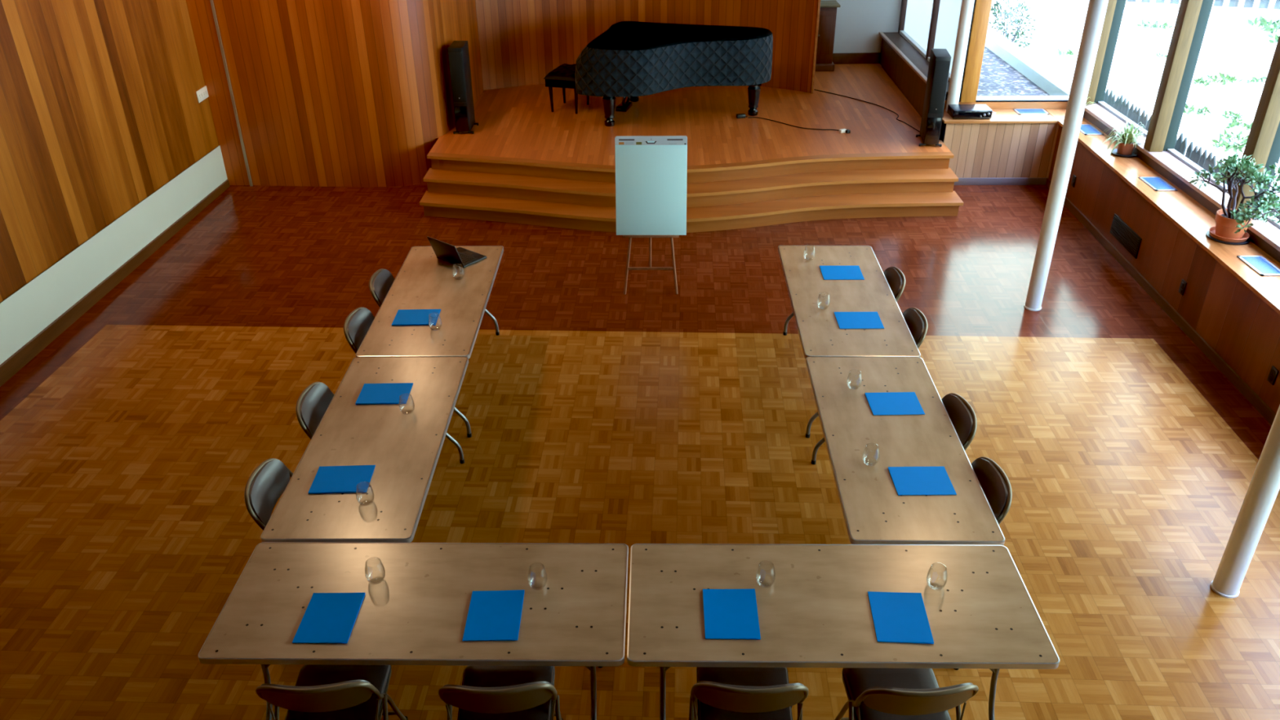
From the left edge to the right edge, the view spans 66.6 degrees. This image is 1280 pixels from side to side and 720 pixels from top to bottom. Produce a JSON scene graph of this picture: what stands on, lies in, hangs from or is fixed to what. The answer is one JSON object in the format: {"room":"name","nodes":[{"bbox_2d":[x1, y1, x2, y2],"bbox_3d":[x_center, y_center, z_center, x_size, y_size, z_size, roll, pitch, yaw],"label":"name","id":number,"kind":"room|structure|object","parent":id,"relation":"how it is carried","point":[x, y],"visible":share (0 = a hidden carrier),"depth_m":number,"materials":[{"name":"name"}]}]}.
{"room":"conference room","nodes":[
{"label":"conference room","id":0,"kind":"room"},
{"bbox_2d":[0,0,218,302],"bbox_3d":[-5.087,-1.182,3.866,0.001,5.116,14.131,0,30,2],"label":"wall","id":1,"kind":"structure","parent":0,"point":[100,109],"depth_m":8.69,"materials":[{"name":"brown wood"}]},
{"bbox_2d":[0,145,227,364],"bbox_3d":[-5.055,1.117,5.186,0.001,0.624,14.131,0,30,2],"label":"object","id":2,"kind":"structure","parent":1,"relation":"attached to","point":[33,308],"depth_m":8.88,"materials":[{"name":"white paint"}]},
{"bbox_2d":[195,85,208,102],"bbox_3d":[-4.865,-2.949,10.814,0.019,0.127,0.280,0,30,1],"label":"switch plate","id":3,"kind":"object","parent":1,"relation":"attached to","point":[202,94],"visible":1,"depth_m":10.80,"materials":[{"name":"white plastic"}]},
{"bbox_2d":[186,0,483,186],"bbox_3d":[-3.035,-4.803,10.628,3.596,5.600,1.494,-23,37,-34],"label":"wall","id":4,"kind":"structure","parent":0,"point":[327,93],"depth_m":10.95,"materials":[{"name":"brown wood"}]},
{"bbox_2d":[209,0,253,186],"bbox_3d":[-4.602,-4.482,10.094,0.026,5.600,0.020,0,30,1],"label":"trim","id":5,"kind":"structure","parent":4,"relation":"attached to","point":[211,1],"depth_m":10.93,"materials":[{"name":"wood"}]},
{"bbox_2d":[0,66,898,303],"bbox_3d":[-0.830,-1.926,5.885,9.140,5.900,18.700,0,30,1],"label":"wall","id":6,"kind":"structure","parent":0,"point":[882,66],"depth_m":9.73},
{"bbox_2d":[0,179,230,386],"bbox_3d":[-5.048,1.356,5.305,0.035,0.249,14.102,0,30,2],"label":"baseboard","id":7,"kind":"structure","parent":6,"relation":"attached to","point":[12,365],"depth_m":8.74,"materials":[{"name":"brown wood"}]},
{"bbox_2d":[879,31,949,93],"bbox_3d":[3.647,-3.985,12.872,0.345,0.036,3.500,0,30,1],"label":"trim","id":8,"kind":"structure","parent":6,"relation":"on","point":[915,60],"depth_m":13.04,"materials":[{"name":"brown wood"}]},
{"bbox_2d":[942,109,1057,123],"bbox_3d":[4.065,-2.798,11.171,1.270,0.030,0.500,0,30,1],"label":"trim","id":9,"kind":"structure","parent":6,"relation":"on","point":[1002,116],"depth_m":11.01,"materials":[{"name":"brown wood"}]},
{"bbox_2d":[945,0,974,111],"bbox_3d":[3.594,-4.991,10.098,0.132,4.847,0.132,0,30,1],"label":"support pole","id":10,"kind":"object","parent":9,"relation":"on","point":[966,6],"visible":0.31,"depth_m":10.93,"materials":[{"name":"white metal"}]},
{"bbox_2d":[946,104,992,119],"bbox_3d":[3.748,-2.818,11.076,0.430,0.102,0.284,0,30,1],"label":"stereo receiver","id":11,"kind":"object","parent":9,"relation":"on","point":[955,111],"visible":1,"depth_m":10.98,"materials":[{"name":"black metal"}]},
{"bbox_2d":[1013,108,1048,114],"bbox_3d":[4.511,-2.867,11.245,0.345,0.008,0.220,0,30,1],"label":"air vent","id":12,"kind":"object","parent":9,"relation":"on","point":[1020,111],"visible":1,"depth_m":11.25,"materials":[{"name":"metal"}]},
{"bbox_2d":[944,100,1067,109],"bbox_3d":[4.293,-2.974,11.348,1.550,0.100,0.030,0,30,1],"label":"trim","id":13,"kind":"structure","parent":6,"relation":"attached to","point":[993,105],"depth_m":11.33,"materials":[{"name":"brown wood"}]},
{"bbox_2d":[0,182,1279,719],"bbox_3d":[-0.160,1.368,5.459,10.300,0.001,14.500,0,30,1],"label":"floor","id":14,"kind":"structure","parent":0,"point":[131,443],"depth_m":6.87,"materials":[{"name":"brown wood"}]},
{"bbox_2d":[244,457,293,530],"bbox_3d":[-1.820,0.968,5.371,0.545,0.807,0.532,-1,30,-1],"label":"folding chair","id":15,"kind":"object","parent":14,"relation":"on","point":[269,480],"visible":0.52,"depth_m":5.21,"materials":[{"name":"brown metal"}]},
{"bbox_2d":[295,382,334,439],"bbox_3d":[-1.801,0.564,6.074,0.545,0.807,0.532,-1,30,0],"label":"folding chair","id":16,"kind":"object","parent":14,"relation":"on","point":[313,402],"visible":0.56,"depth_m":5.91,"materials":[{"name":"brown metal"}]},
{"bbox_2d":[255,664,408,719],"bbox_3d":[-1.351,1.558,4.335,0.532,0.807,0.545,-2,30,-2],"label":"folding chair","id":17,"kind":"object","parent":14,"relation":"on","point":[320,691],"visible":0.94,"depth_m":4.24,"materials":[{"name":"brown metal"}]},
{"bbox_2d":[343,306,374,353],"bbox_3d":[-1.786,0.055,6.960,0.545,0.807,0.532,1,30,2],"label":"folding chair","id":18,"kind":"object","parent":14,"relation":"on","point":[358,322],"visible":0.35,"depth_m":6.79,"materials":[{"name":"brown metal"}]},
{"bbox_2d":[260,356,468,542],"bbox_3d":[-1.503,0.755,5.799,0.756,0.746,1.829,0,30,0],"label":"folding table","id":19,"kind":"object","parent":14,"relation":"on","point":[404,450],"visible":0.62,"depth_m":5.46,"materials":[{"name":"beige laminate"}]},
{"bbox_2d":[307,465,375,493],"bbox_3d":[-1.601,0.639,5.244,0.305,0.008,0.240,-1,30,-2],"label":"folder","id":20,"kind":"object","parent":19,"relation":"on","point":[327,479],"visible":1,"depth_m":5.24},
{"bbox_2d":[355,382,413,404],"bbox_3d":[-1.572,0.205,6.001,0.305,0.008,0.240,-1,30,-1],"label":"folder","id":21,"kind":"object","parent":19,"relation":"on","point":[384,393],"visible":1,"depth_m":5.99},
{"bbox_2d":[368,268,395,307],"bbox_3d":[-1.776,-0.277,7.539,0.545,0.807,0.532,-1,30,-1],"label":"folding chair","id":22,"kind":"object","parent":14,"relation":"on","point":[381,281],"visible":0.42,"depth_m":7.37,"materials":[{"name":"brown plastic"}]},
{"bbox_2d":[197,542,628,719],"bbox_3d":[-0.973,1.409,4.651,1.829,0.746,0.756,0,30,1],"label":"folding table","id":23,"kind":"object","parent":14,"relation":"on","point":[417,615],"visible":0.95,"depth_m":4.44,"materials":[{"name":"brown wood"}]},
{"bbox_2d":[292,592,365,643],"bbox_3d":[-1.386,1.148,4.354,0.240,0.008,0.305,0,30,1],"label":"folder","id":24,"kind":"object","parent":23,"relation":"on","point":[328,617],"visible":1,"depth_m":4.35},
{"bbox_2d":[462,589,524,640],"bbox_3d":[-0.651,1.139,4.359,0.240,0.008,0.305,-1,30,0],"label":"folder","id":25,"kind":"object","parent":23,"relation":"on","point":[495,615],"visible":1,"depth_m":4.35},
{"bbox_2d":[355,245,503,437],"bbox_3d":[-1.495,-0.158,7.390,0.756,0.746,1.829,0,30,0],"label":"folding table","id":26,"kind":"object","parent":14,"relation":"on","point":[424,281],"visible":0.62,"depth_m":7.07,"materials":[{"name":"beige laminate"}]},
{"bbox_2d":[391,309,440,325],"bbox_3d":[-1.579,-0.304,6.887,0.305,0.008,0.240,-1,30,-1],"label":"folder","id":27,"kind":"object","parent":26,"relation":"on","point":[403,317],"visible":1,"depth_m":6.88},
{"bbox_2d":[426,236,486,267],"bbox_3d":[-1.444,-0.891,7.702,0.317,0.210,0.320,21,36,33],"label":"laptop","id":28,"kind":"object","parent":26,"relation":"on","point":[460,256],"visible":0.99,"depth_m":7.66,"materials":[{"name":"black plastic"}]},
{"bbox_2d":[438,665,563,719],"bbox_3d":[-0.594,1.559,4.323,0.532,0.807,0.545,-1,30,-2],"label":"folding chair","id":29,"kind":"object","parent":14,"relation":"on","point":[486,692],"visible":0.93,"depth_m":4.22,"materials":[{"name":"brown metal"}]},
{"bbox_2d":[622,235,679,294],"bbox_3d":[0.098,-1.336,8.785,0.501,1.380,0.572,0,30,1],"label":"easel","id":30,"kind":"object","parent":14,"relation":"on","point":[650,268],"visible":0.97,"depth_m":8.80,"materials":[{"name":"brown wood"}]},
{"bbox_2d":[614,135,687,235],"bbox_3d":[0.098,-1.518,8.514,0.622,0.856,0.152,0,30,1],"label":"pad","id":31,"kind":"object","parent":30,"relation":"on","point":[651,171],"visible":1,"depth_m":8.50,"materials":[{"name":"white paper"}]},
{"bbox_2d":[419,63,963,232],"bbox_3d":[0.564,-2.845,12.291,5.889,0.495,5.355,0,30,1],"label":"stage","id":32,"kind":"object","parent":14,"relation":"on","point":[525,162],"visible":0.84,"depth_m":10.79,"materials":[{"name":"brown wood"}]},
{"bbox_2d":[447,40,478,133],"bbox_3d":[-2.091,-3.194,11.442,0.249,0.995,0.420,0,30,1],"label":"tower speaker","id":33,"kind":"object","parent":32,"relation":"on","point":[458,51],"visible":1,"depth_m":11.30},
{"bbox_2d":[448,51,466,102],"bbox_3d":[-2.095,-3.244,11.184,0.153,0.571,0.018,0,30,1],"label":"grille","id":34,"kind":"object","parent":33,"relation":"attached to","point":[456,64],"depth_m":11.17,"materials":[{"name":"black fabric"}]},
{"bbox_2d":[543,63,589,114],"bbox_3d":[-0.891,-3.443,12.338,0.440,0.513,0.640,8,31,15],"label":"piano bench","id":35,"kind":"object","parent":32,"relation":"on","point":[562,77],"visible":0.68,"depth_m":12.05,"materials":[{"name":"black leather"}]},
{"bbox_2d":[543,63,575,88],"bbox_3d":[-0.892,-3.589,12.255,0.440,0.177,0.640,8,31,15],"label":"cushion","id":36,"kind":"object","parent":35,"relation":"on","point":[563,76],"depth_m":12.03,"materials":[{"name":"black leather"}]},
{"bbox_2d":[574,21,773,126],"bbox_3d":[0.395,-3.443,11.856,2.279,0.977,1.616,7,31,13],"label":"grand piano","id":37,"kind":"object","parent":32,"relation":"on","point":[631,60],"visible":1,"depth_m":11.51,"materials":[{"name":"fabric"}]},
{"bbox_2d":[736,113,747,118],"bbox_3d":[1.257,-3.011,12.022,0.138,0.048,0.060,-6,30,-9],"label":"power adapter","id":38,"kind":"object","parent":32,"relation":"on","point":[738,115],"visible":1,"depth_m":12.00,"materials":[{"name":"black plastic"}]},
{"bbox_2d":[747,116,839,130],"bbox_3d":[1.832,-2.837,11.740,1.188,0.016,0.132,17,34,28],"label":"lead","id":39,"kind":"object","parent":32,"relation":"on","point":[748,117],"visible":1,"depth_m":11.70,"materials":[{"name":"black rubber"}]},
{"bbox_2d":[814,0,840,71],"bbox_3d":[2.509,-4.655,14.003,0.600,0.910,0.405,0,30,1],"label":"base cabinet","id":40,"kind":"object","parent":32,"relation":"on","point":[828,11],"visible":0.44,"depth_m":13.84,"materials":[{"name":"brown wood"}]},
{"bbox_2d":[839,128,850,133],"bbox_3d":[2.405,-2.688,11.447,0.110,0.040,0.085,-12,32,-19],"label":"plug","id":41,"kind":"object","parent":32,"relation":"on","point":[841,131],"visible":1,"depth_m":11.43,"materials":[{"name":"white plastic"}]},
{"bbox_2d":[813,88,919,132],"bbox_3d":[2.949,-3.192,12.350,0.288,0.012,2.190,-14,32,-22],"label":"wire","id":42,"kind":"object","parent":32,"relation":"on","point":[814,89],"visible":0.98,"depth_m":12.55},
{"bbox_2d":[915,48,951,146],"bbox_3d":[3.293,-2.922,10.886,0.249,0.995,0.420,3,30,7],"label":"tower speaker","id":43,"kind":"object","parent":32,"relation":"on","point":[940,59],"visible":1,"depth_m":10.73},
{"bbox_2d":[928,60,950,113],"bbox_3d":[3.265,-2.974,10.630,0.153,0.571,0.018,3,30,7],"label":"grille","id":44,"kind":"object","parent":43,"relation":"attached to","point":[941,68],"depth_m":10.62,"materials":[{"name":"black fabric"}]},
{"bbox_2d":[688,666,808,719],"bbox_3d":[0.462,1.553,4.316,0.532,0.807,0.545,1,30,2],"label":"folding chair","id":45,"kind":"object","parent":14,"relation":"on","point":[719,693],"visible":0.94,"depth_m":4.16,"materials":[{"name":"brown metal"}]},
{"bbox_2d":[626,543,1059,719],"bbox_3d":[0.867,1.411,4.620,1.829,0.746,0.756,0,30,1],"label":"folding table","id":46,"kind":"object","parent":14,"relation":"on","point":[815,612],"visible":0.99,"depth_m":4.40,"materials":[{"name":"beige laminate"}]},
{"bbox_2d":[702,588,760,639],"bbox_3d":[0.406,1.131,4.356,0.240,0.008,0.305,0,30,1],"label":"folder","id":47,"kind":"object","parent":46,"relation":"on","point":[728,614],"visible":1,"depth_m":4.35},
{"bbox_2d":[867,591,933,644],"bbox_3d":[1.155,1.140,4.330,0.240,0.008,0.305,1,30,3],"label":"folder","id":48,"kind":"object","parent":46,"relation":"on","point":[897,617],"visible":1,"depth_m":4.32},
{"bbox_2d":[777,245,920,438],"bbox_3d":[1.484,-0.157,7.342,0.756,0.746,1.829,0,30,1],"label":"folding table","id":49,"kind":"object","parent":14,"relation":"on","point":[820,335],"visible":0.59,"depth_m":7.04,"materials":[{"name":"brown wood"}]},
{"bbox_2d":[819,265,864,279],"bbox_3d":[1.548,-0.671,7.479,0.305,0.008,0.240,0,30,1],"label":"folder","id":50,"kind":"object","parent":49,"relation":"on","point":[828,272],"visible":1,"depth_m":7.47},
{"bbox_2d":[834,311,884,328],"bbox_3d":[1.526,-0.278,6.794,0.305,0.008,0.240,0,30,0],"label":"folder","id":51,"kind":"object","parent":49,"relation":"on","point":[846,320],"visible":1,"depth_m":6.79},
{"bbox_2d":[883,266,906,302],"bbox_3d":[1.733,-0.289,7.507,0.545,0.807,0.532,1,30,2],"label":"folding chair","id":52,"kind":"object","parent":14,"relation":"on","point":[895,278],"visible":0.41,"depth_m":7.32,"materials":[{"name":"brown metal"}]},
{"bbox_2d":[805,356,1004,545],"bbox_3d":[1.440,0.756,5.752,0.756,0.746,1.829,0,30,1],"label":"folding table","id":53,"kind":"object","parent":14,"relation":"on","point":[873,511],"visible":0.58,"depth_m":5.41,"materials":[{"name":"beige laminate"}]},
{"bbox_2d":[864,391,924,415],"bbox_3d":[1.529,0.261,5.855,0.305,0.008,0.240,-1,30,-1],"label":"folder","id":54,"kind":"object","parent":53,"relation":"on","point":[898,402],"visible":1,"depth_m":5.85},
{"bbox_2d":[888,466,956,495],"bbox_3d":[1.501,0.642,5.191,0.305,0.008,0.240,-1,30,0],"label":"folder","id":55,"kind":"object","parent":53,"relation":"on","point":[925,480],"visible":1,"depth_m":5.19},
{"bbox_2d":[834,667,978,719],"bbox_3d":[1.144,1.558,4.298,0.532,0.807,0.545,-2,30,-2],"label":"folding chair","id":56,"kind":"object","parent":14,"relation":"on","point":[872,693],"visible":0.91,"depth_m":4.20,"materials":[{"name":"brown metal"}]},
{"bbox_2d":[902,306,928,348],"bbox_3d":[1.720,0.057,6.904,0.545,0.807,0.532,1,30,2],"label":"folding chair","id":57,"kind":"object","parent":14,"relation":"on","point":[916,321],"visible":0.32,"depth_m":6.72,"materials":[{"name":"brown metal"}]},
{"bbox_2d":[941,392,977,450],"bbox_3d":[1.700,0.635,5.897,0.545,0.807,0.532,-1,30,-2],"label":"folding chair","id":58,"kind":"object","parent":14,"relation":"on","point":[962,416],"visible":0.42,"depth_m":5.71,"materials":[{"name":"brown metal"}]},
{"bbox_2d":[970,456,1012,524],"bbox_3d":[1.686,0.962,5.328,0.545,0.807,0.532,-1,30,-1],"label":"folding chair","id":59,"kind":"object","parent":14,"relation":"on","point":[993,481],"visible":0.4,"depth_m":5.14,"materials":[{"name":"brown metal"}]},
{"bbox_2d":[1023,0,1108,311],"bbox_3d":[3.442,-2.893,7.202,0.144,5.600,0.144,0,30,1],"label":"support pole","id":60,"kind":"object","parent":14,"relation":"on","point":[1096,9],"visible":1,"depth_m":7.83,"materials":[{"name":"white paint"}]},
{"bbox_2d":[1210,404,1279,598],"bbox_3d":[3.293,-1.129,4.131,0.144,5.600,0.144,0,30,1],"label":"support pole","id":61,"kind":"object","parent":14,"relation":"on","point":[1263,490],"visible":1,"depth_m":5.22,"materials":[{"name":"white metal"}]},
{"bbox_2d":[475,0,817,93],"bbox_3d":[0.072,-5.993,12.156,4.424,5.104,0.622,1,30,3],"label":"wall","id":62,"kind":"structure","parent":0,"point":[521,42],"depth_m":13.13,"materials":[{"name":"brown wood"}]},
{"bbox_2d":[810,0,820,93],"bbox_3d":[2.277,-5.753,11.800,0.034,5.100,0.090,0,30,1],"label":"trim","id":63,"kind":"structure","parent":62,"relation":"attached to","point":[819,1],"depth_m":12.71,"materials":[{"name":"brown wood"}]},
{"bbox_2d":[833,0,902,66],"bbox_3d":[2.637,-6.590,13.208,2.421,5.155,0.023,-1,30,0],"label":"wall","id":64,"kind":"structure","parent":0,"point":[859,23],"depth_m":14.19,"materials":[{"name":"white paint"}]},
{"bbox_2d":[832,52,880,64],"bbox_3d":[2.745,-4.451,14.407,2.300,0.160,0.030,-1,30,-1],"label":"baseboard","id":65,"kind":"structure","parent":64,"relation":"attached to","point":[872,57],"depth_m":14.40,"materials":[{"name":"brown wood"}]},
{"bbox_2d":[897,0,961,81],"bbox_3d":[3.763,-5.610,11.850,0.070,3.800,3.350,0,30,1],"label":"window","id":66,"kind":"structure","parent":64,"relation":"in","point":[927,25],"depth_m":12.66,"materials":[{"name":"glass"}]},
{"bbox_2d":[880,38,947,142],"bbox_3d":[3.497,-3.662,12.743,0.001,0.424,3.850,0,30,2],"label":"wall","id":67,"kind":"structure","parent":0,"point":[912,86],"depth_m":12.92,"materials":[{"name":"brown wood"}]},
{"bbox_2d":[943,123,1059,177],"bbox_3d":[4.105,-2.363,11.155,1.288,0.735,0.001,0,30,1],"label":"wall","id":68,"kind":"structure","parent":0,"point":[980,150],"depth_m":11.13,"materials":[{"name":"beige wood"}]},
{"bbox_2d":[954,177,1048,185],"bbox_3d":[4.122,-2.071,11.305,1.300,0.085,0.025,0,30,1],"label":"baseboard","id":69,"kind":"structure","parent":68,"relation":"attached to","point":[962,181],"depth_m":11.29,"materials":[{"name":"wood"}]},
{"bbox_2d":[1048,124,1279,413],"bbox_3d":[4.450,1.153,5.025,0.001,0.735,14.104,1,30,2],"label":"wall","id":70,"kind":"structure","parent":0,"point":[1239,326],"depth_m":8.15,"materials":[{"name":"brown wood"}]},
{"bbox_2d":[1071,174,1076,187],"bbox_3d":[4.688,-1.935,10.537,0.014,0.120,0.075,0,30,1],"label":"wall outlet","id":71,"kind":"object","parent":70,"relation":"attached to","point":[1073,184],"visible":1,"depth_m":10.52,"materials":[{"name":"black plastic"}]},
{"bbox_2d":[1109,213,1142,258],"bbox_3d":[4.631,-1.188,9.306,0.019,0.200,0.640,1,30,2],"label":"air vent","id":72,"kind":"object","parent":70,"relation":"in","point":[1120,230],"visible":1,"depth_m":9.28,"materials":[{"name":"black metal"}]},
{"bbox_2d":[1045,178,1275,425],"bbox_3d":[4.440,1.437,5.189,0.020,0.080,14.102,1,30,2],"label":"baseboard","id":73,"kind":"structure","parent":70,"relation":"attached to","point":[1244,388],"depth_m":8.27,"materials":[{"name":"brown wood"}]},
{"bbox_2d":[1044,109,1279,315],"bbox_3d":[4.605,0.718,5.038,0.698,0.030,14.560,0,30,1],"label":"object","id":74,"kind":"structure","parent":70,"relation":"on","point":[1194,220],"depth_m":8.46,"materials":[{"name":"brown wood"}]},
{"bbox_2d":[1080,124,1103,134],"bbox_3d":[4.880,-2.511,10.618,0.200,0.008,0.370,0,30,1],"label":"air vent","id":75,"kind":"object","parent":74,"relation":"on","point":[1086,129],"visible":0.8,"depth_m":10.59,"materials":[{"name":"metal"}]},
{"bbox_2d":[1097,118,1146,157],"bbox_3d":[4.890,-2.247,9.828,0.456,0.351,0.467,19,35,30],"label":"spider plant","id":76,"kind":"object","parent":74,"relation":"on","point":[1127,140],"visible":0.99,"depth_m":9.79,"materials":[{"name":"green plant"}]},
{"bbox_2d":[1138,177,1177,191],"bbox_3d":[4.845,-1.649,9.118,0.200,0.008,0.365,0,30,1],"label":"air vent","id":77,"kind":"object","parent":74,"relation":"on","point":[1157,184],"visible":1,"depth_m":9.11,"materials":[{"name":"metal"}]},
{"bbox_2d":[1189,152,1279,244],"bbox_3d":[4.797,-1.312,7.836,0.552,0.700,0.920,-5,30,-8],"label":"jade plant","id":78,"kind":"object","parent":74,"relation":"on","point":[1231,226],"visible":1,"depth_m":7.74,"materials":[{"name":"green plant"}]},
{"bbox_2d":[1236,255,1279,275],"bbox_3d":[4.792,-0.728,7.514,0.190,0.008,0.360,0,30,1],"label":"air vent","id":79,"kind":"object","parent":74,"relation":"on","point":[1259,264],"visible":1,"depth_m":7.52,"materials":[{"name":"metal"}]},
{"bbox_2d":[1083,110,1279,262],"bbox_3d":[4.939,0.645,5.014,0.030,0.120,14.600,0,30,1],"label":"trim","id":80,"kind":"structure","parent":70,"relation":"attached to","point":[1256,240],"depth_m":8.95,"materials":[{"name":"brown wood"}]},
{"bbox_2d":[1178,279,1186,295],"bbox_3d":[4.585,-0.614,8.236,0.014,0.120,0.075,0,30,1],"label":"wall outlet","id":81,"kind":"object","parent":70,"relation":"attached to","point":[1183,285],"visible":1,"depth_m":8.23,"materials":[{"name":"black plastic"}]},
{"bbox_2d":[1266,365,1279,385],"bbox_3d":[4.528,0.111,6.975,0.014,0.120,0.075,0,30,1],"label":"wall outlet","id":82,"kind":"object","parent":70,"relation":"attached to","point":[1273,372],"visible":1,"depth_m":6.96,"materials":[{"name":"black plastic"}]},
{"label":"wall","id":83,"kind":"structure","parent":0,"visible":0},
{"bbox_2d":[1084,0,1147,152],"bbox_3d":[5.119,-3.458,9.880,0.260,2.212,1.810,0,30,1],"label":"window","id":84,"kind":"structure","parent":83,"relation":"in","point":[1101,111],"depth_m":10.74,"materials":[{"name":"brown wood"}]},
{"bbox_2d":[1143,0,1229,208],"bbox_3d":[5.094,-2.619,8.419,0.260,2.212,1.700,0,30,1],"label":"window","id":85,"kind":"structure","parent":83,"relation":"in","point":[1193,16],"depth_m":9.18,"materials":[{"name":"brown wood"}]},
{"bbox_2d":[1226,35,1279,251],"bbox_3d":[5.069,-1.807,7.006,0.260,2.212,1.700,0,30,1],"label":"window","id":86,"kind":"structure","parent":83,"relation":"in","point":[1263,143],"depth_m":7.84,"materials":[{"name":"brown wood"}]},
{"label":"wall","id":87,"kind":"structure","parent":0,"visible":0},
{"bbox_2d":[958,0,1069,102],"bbox_3d":[4.417,-4.674,10.410,1.522,3.820,0.260,0,30,1],"label":"window","id":88,"kind":"structure","parent":87,"relation":"in","point":[982,8],"depth_m":11.05,"materials":[{"name":"brown wood"}]},
{"label":"outside","id":89,"kind":"structure","parent":0,"visible":0},
{"bbox_2d":[988,0,1279,195],"bbox_3d":[13.238,-3.497,13.910,44.000,0.040,56.000,0,30,1],"label":"ground","id":90,"kind":"structure","parent":89,"point":[1230,45],"depth_m":17.36,"materials":[{"name":"white"}]},
{"bbox_2d":[988,0,1036,49],"bbox_3d":[6.127,-5.494,16.220,0.826,1.100,0.990,0,30,1],"label":"shrub","id":91,"kind":"object","parent":90,"relation":"on","point":[1016,35],"visible":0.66,"depth_m":16.09,"materials":[{"name":"green plant"}]},
{"bbox_2d":[976,46,1050,96],"bbox_3d":[4.544,-4.605,14.588,1.490,0.001,6.980,0,30,1],"label":"mulch bed","id":92,"kind":"object","parent":90,"relation":"on","point":[997,77],"visible":0.02,"depth_m":13.08,"materials":[{"name":"grey gravel"}]},
{"bbox_2d":[984,26,1071,95],"bbox_3d":[5.409,-4.342,14.597,0.260,0.780,7.200,0,30,1],"label":"curb","id":93,"kind":"object","parent":90,"relation":"on","point":[1050,81],"visible":0.04,"depth_m":13.36,"materials":[{"name":"concrete"}]},
{"bbox_2d":[1057,48,1073,56],"bbox_3d":[7.579,-5.490,17.362,0.305,0.106,0.311,10,31,17],"label":"clump","id":94,"kind":"object","parent":90,"relation":"on","point":[1060,52],"visible":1,"depth_m":17.32,"materials":[{"name":"green plant"}]},
{"bbox_2d":[1137,18,1173,30],"bbox_3d":[10.161,-6.615,19.213,0.505,0.172,0.495,-6,30,-10],"label":"clump","id":95,"kind":"object","parent":90,"relation":"on","point":[1154,25],"visible":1,"depth_m":19.23,"materials":[{"name":"green plant"}]},
{"bbox_2d":[1154,52,1167,57],"bbox_3d":[9.182,-5.345,17.080,0.233,0.080,0.228,-18,34,-27],"label":"clump","id":96,"kind":"object","parent":90,"relation":"on","point":[1157,54],"visible":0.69,"depth_m":17.10,"materials":[{"name":"green plant"}]},
{"bbox_2d":[1103,88,1279,219],"bbox_3d":[5.776,-1.417,9.472,0.049,0.835,6.791,0,30,1],"label":"picket fence","id":97,"kind":"object","parent":90,"relation":"on","point":[1195,155],"visible":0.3,"depth_m":10.46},
{"bbox_2d":[1183,102,1212,115],"bbox_3d":[8.059,-3.641,14.137,0.388,0.133,0.381,-24,37,-34],"label":"clump","id":98,"kind":"object","parent":90,"relation":"on","point":[1192,108],"visible":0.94,"depth_m":14.12,"materials":[{"name":"green plant"}]},
{"bbox_2d":[1125,0,1279,9],"bbox_3d":[12.031,-8.198,20.530,13.000,1.400,0.366,10,32,18],"label":"fence","id":99,"kind":"object","parent":90,"relation":"on","point":[1254,4],"visible":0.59,"depth_m":20.56,"materials":[{"name":"white paint"}]},
{"bbox_2d":[1192,74,1217,86],"bbox_3d":[8.977,-4.456,15.525,0.343,0.119,0.350,-19,34,-28],"label":"clump","id":100,"kind":"object","parent":90,"relation":"on","point":[1201,80],"visible":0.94,"depth_m":15.50,"materials":[{"name":"green plant"}]},
{"bbox_2d":[1206,71,1243,84],"bbox_3d":[9.346,-4.513,15.592,0.419,0.146,0.427,-10,31,-16],"label":"clump","id":101,"kind":"object","parent":90,"relation":"on","point":[1223,77],"visible":0.99,"depth_m":15.58,"materials":[{"name":"green plant"}]},
{"bbox_2d":[1211,132,1247,152],"bbox_3d":[7.680,-2.804,12.634,0.466,0.159,0.457,14,33,23],"label":"clump","id":102,"kind":"object","parent":90,"relation":"on","point":[1228,146],"visible":0.91,"depth_m":12.63,"materials":[{"name":"green plant"}]},
{"bbox_2d":[1218,128,1248,142],"bbox_3d":[7.985,-2.992,13.008,0.350,0.119,0.343,-2,30,-2],"label":"clump","id":103,"kind":"object","parent":90,"relation":"on","point":[1238,136],"visible":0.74,"depth_m":13.05,"materials":[{"name":"green plant"}]},
{"bbox_2d":[1221,110,1247,121],"bbox_3d":[8.479,-3.496,13.917,0.311,0.106,0.305,24,38,35],"label":"clump","id":104,"kind":"object","parent":90,"relation":"on","point":[1237,115],"visible":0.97,"depth_m":13.92,"materials":[{"name":"green plant"}]},
{"bbox_2d":[1224,118,1252,130],"bbox_3d":[8.335,-3.266,13.485,0.381,0.133,0.388,18,35,29],"label":"clump","id":105,"kind":"object","parent":90,"relation":"on","point":[1234,122],"visible":0.88,"depth_m":13.46,"materials":[{"name":"green plant"}]},
{"bbox_2d":[1245,75,1266,84],"bbox_3d":[9.899,-4.424,15.433,0.427,0.146,0.419,-14,33,-22],"label":"clump","id":106,"kind":"object","parent":90,"relation":"on","point":[1253,77],"visible":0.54,"depth_m":15.49,"materials":[{"name":"green plant"}]},
{"bbox_2d":[1247,15,1279,33],"bbox_3d":[12.326,-6.501,18.870,0.854,0.292,0.838,6,30,11],"label":"clump","id":107,"kind":"object","parent":90,"relation":"on","point":[1266,24],"visible":1,"depth_m":19.02,"materials":[{"name":"green plant"}]},
{"bbox_2d":[1266,33,1279,44],"bbox_3d":[11.944,-5.888,17.873,0.685,0.239,0.699,2,30,4],"label":"clump","id":108,"kind":"object","parent":90,"relation":"on","point":[1277,36],"visible":0.77,"depth_m":17.98,"materials":[{"name":"green plant"}]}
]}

